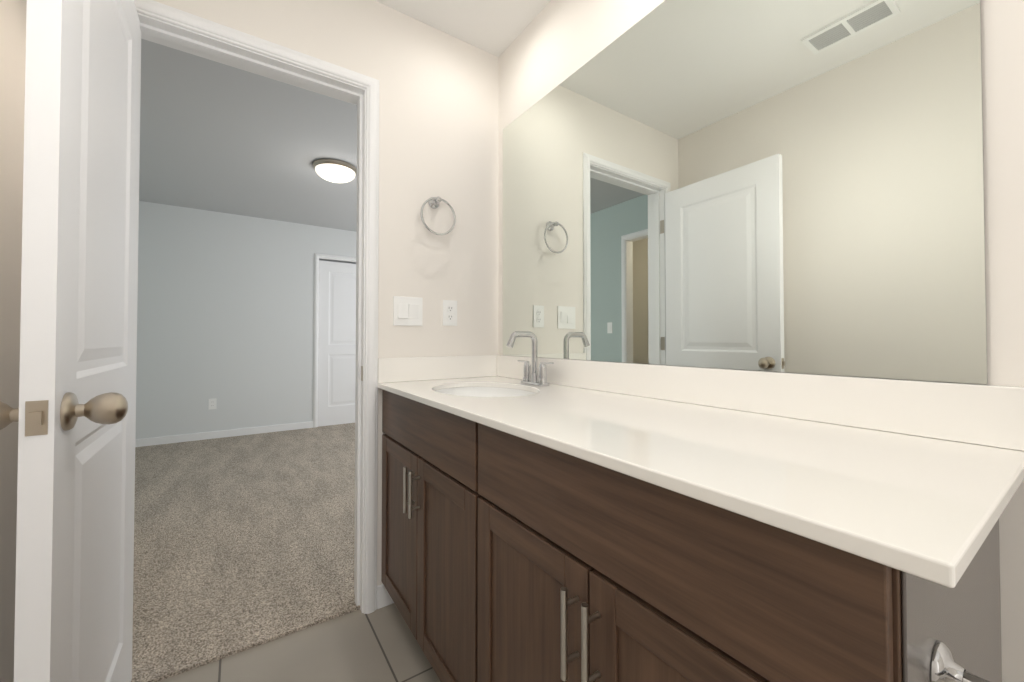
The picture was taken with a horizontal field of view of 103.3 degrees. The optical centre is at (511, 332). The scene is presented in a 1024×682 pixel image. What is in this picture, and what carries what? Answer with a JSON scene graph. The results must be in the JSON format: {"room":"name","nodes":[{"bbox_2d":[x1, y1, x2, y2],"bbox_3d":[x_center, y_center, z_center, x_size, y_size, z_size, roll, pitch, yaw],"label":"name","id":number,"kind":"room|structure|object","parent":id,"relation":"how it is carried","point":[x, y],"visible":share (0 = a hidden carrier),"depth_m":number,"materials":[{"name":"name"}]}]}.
{"room":"bathroom","nodes":[
{"label":"bathroom","id":0,"kind":"room"},
{"bbox_2d":[0,0,26,681],"bbox_3d":[-0.366,-0.160,-0.326,0.120,2.510,3.665,1,-1,-34],"label":"wall","id":1,"kind":"structure","parent":0,"point":[12,12],"depth_m":0.96,"materials":[{"name":"white paint"}]},
{"bbox_2d":[131,423,359,681],"bbox_3d":[-1.365,1.200,3.560,4.260,0.112,4.000,1,-1,-34],"label":"floor","id":2,"kind":"structure","parent":0,"point":[243,543],"depth_m":2.16,"materials":[{"name":"beige carpet"}]},
{"bbox_2d":[135,201,355,438],"bbox_3d":[-1.374,-0.099,3.595,4.260,2.510,3.965,1,-1,-34],"label":"wall","id":3,"kind":"structure","parent":0,"point":[225,309],"depth_m":4.51,"materials":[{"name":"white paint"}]},
{"bbox_2d":[209,398,216,409],"bbox_3d":[-3.281,0.780,4.441,0.070,0.116,0.007,1,-1,-34],"label":"outlet","id":4,"kind":"object","parent":3,"relation":"attached to","point":[212,403],"visible":1,"depth_m":4.44,"materials":[{"name":"white plastic"}]},
{"bbox_2d":[135,421,312,446],"bbox_3d":[-3.239,1.125,4.461,1.899,0.090,0.013,1,-1,-34],"label":"baseboard","id":5,"kind":"structure","parent":3,"relation":"attached to","point":[302,425],"depth_m":4.46,"materials":[{"name":"white wood"}]},
{"bbox_2d":[313,253,355,427],"bbox_3d":[-2.118,0.100,5.296,0.874,2.167,0.130,1,-1,-34],"label":"door frame","id":6,"kind":"structure","parent":3,"relation":"attached to","point":[318,257],"depth_m":5.02,"materials":[{"name":"white wood"}]},
{"bbox_2d":[318,260,355,426],"bbox_3d":[-2.092,0.134,5.246,0.766,2.073,0.116,1,-1,-34],"label":"door","id":7,"kind":"structure","parent":6,"relation":"attached to","point":[337,348],"depth_m":5.18,"materials":[{"name":"white wood"}]},
{"bbox_2d":[158,603,440,681],"bbox_3d":[0.304,1.151,0.084,1.712,0.100,3.630,1,-1,-34],"label":"floor","id":8,"kind":"structure","parent":0,"point":[380,645],"depth_m":1.40,"materials":[{"name":"grey tile"}]},
{"bbox_2d":[378,387,1023,681],"bbox_3d":[0.147,0.668,1.132,0.606,0.899,1.666,1,-1,-34],"label":"bathroom vanity","id":9,"kind":"object","parent":8,"relation":"on","point":[555,520],"depth_m":0.63,"materials":[{"name":"brown wood"}]},
{"bbox_2d":[378,375,1023,574],"bbox_3d":[0.142,0.208,1.161,0.589,0.020,1.625,1,-1,-34],"label":"countertop","id":10,"kind":"structure","parent":9,"relation":"on","point":[920,498],"depth_m":0.61,"materials":[{"name":"white stone"}]},
{"bbox_2d":[438,383,533,398],"bbox_3d":[-0.101,0.292,1.477,0.366,0.163,0.478,1,-1,-34],"label":"sink","id":11,"kind":"object","parent":10,"relation":"in","point":[475,390],"depth_m":1.68,"materials":[{"name":"white ceramic"}]},
{"bbox_2d":[502,331,553,386],"bbox_3d":[0.045,0.099,1.579,0.156,0.209,0.158,1,-1,-34],"label":"faucet","id":12,"kind":"object","parent":10,"relation":"on","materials":[{"name":"silver metal"}]},
{"bbox_2d":[153,0,495,585],"bbox_3d":[-0.713,-0.130,1.611,1.470,2.510,0.065,1,-1,-34],"label":"wall","id":13,"kind":"structure","parent":0,"point":[450,108],"depth_m":1.79,"materials":[{"name":"white paint"}]},
{"bbox_2d":[0,0,139,681],"bbox_3d":[-0.968,0.066,0.949,0.199,2.073,0.720,1,-1,-34],"label":"door","id":14,"kind":"structure","parent":13,"relation":"in","point":[73,414],"depth_m":0.76,"materials":[{"name":"white wood"}]},
{"bbox_2d":[130,0,379,681],"bbox_3d":[-0.931,0.035,1.501,0.819,2.177,0.169,1,-1,-34],"label":"door frame","id":15,"kind":"structure","parent":13,"relation":"attached to","point":[171,27],"depth_m":1.64,"materials":[{"name":"white wood"}]},
{"bbox_2d":[377,584,385,591],"bbox_3d":[0.356,1.093,2.439,2.383,0.090,0.013,1,-1,-34],"label":"baseboard","id":16,"kind":"structure","parent":13,"relation":"attached to","point":[381,587],"depth_m":1.66,"materials":[{"name":"white wood"}]},
{"bbox_2d":[393,296,422,325],"bbox_3d":[-0.446,-0.093,1.745,0.128,0.124,0.010,1,-1,-34],"label":"switch plate","id":17,"kind":"object","parent":13,"relation":"attached to","point":[407,311],"visible":1,"depth_m":1.74,"materials":[{"name":"white plastic"}]},
{"bbox_2d":[420,196,455,234],"bbox_3d":[-0.334,-0.518,1.794,0.166,0.183,0.064,1,-1,-34],"label":"towel ring","id":18,"kind":"object","parent":13,"relation":"attached to","point":[433,203],"visible":1,"depth_m":1.78,"materials":[{"name":"silver metal"}]},
{"bbox_2d":[378,355,497,382],"bbox_3d":[-0.315,0.157,1.821,0.568,0.102,0.020,1,-1,-34],"label":"backsplash","id":19,"kind":"structure","parent":13,"relation":"attached to","point":[392,370],"depth_m":1.79,"materials":[{"name":"white stone"}]},
{"bbox_2d":[443,300,456,325],"bbox_3d":[-0.283,-0.091,1.856,0.070,0.116,0.007,1,-1,-34],"label":"electrical outlet plate","id":20,"kind":"object","parent":13,"relation":"attached to","point":[449,312],"visible":1,"depth_m":1.85,"materials":[{"name":"white plastic"}]},
{"bbox_2d":[139,0,550,231],"bbox_3d":[-0.350,-1.427,2.097,4.260,0.100,7.630,1,-1,-34],"label":"ceiling","id":21,"kind":"structure","parent":0,"point":[215,136],"depth_m":2.74,"materials":[{"name":"grey paint"}]},
{"bbox_2d":[313,158,356,182],"bbox_3d":[-1.448,-1.303,3.326,0.340,0.109,0.340,1,-1,-34],"label":"ceiling light","id":22,"kind":"object","parent":21,"relation":"attached to","point":[335,170],"visible":0.98,"depth_m":3.23,"materials":[{"name":"white glass"}]},
{"bbox_2d":[496,0,1023,681],"bbox_3d":[0.962,-0.146,0.570,0.100,2.510,3.665,1,-1,-34],"label":"wall","id":23,"kind":"structure","parent":0,"point":[565,35],"depth_m":0.69,"materials":[{"name":"white paint"}]},
{"bbox_2d":[503,0,987,383],"bbox_3d":[0.385,-0.452,1.334,0.006,1.099,1.527,1,-1,-34],"label":"mirror","id":24,"kind":"object","parent":23,"relation":"attached to","point":[793,186],"visible":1,"depth_m":0.99,"materials":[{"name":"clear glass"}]},
{"bbox_2d":[498,355,1023,450],"bbox_3d":[0.378,0.149,1.321,0.020,0.102,1.625,1,-1,-34],"label":"backsplash","id":25,"kind":"structure","parent":23,"relation":"attached to","point":[971,413],"depth_m":0.86,"materials":[{"name":"white stone"}]}
]}

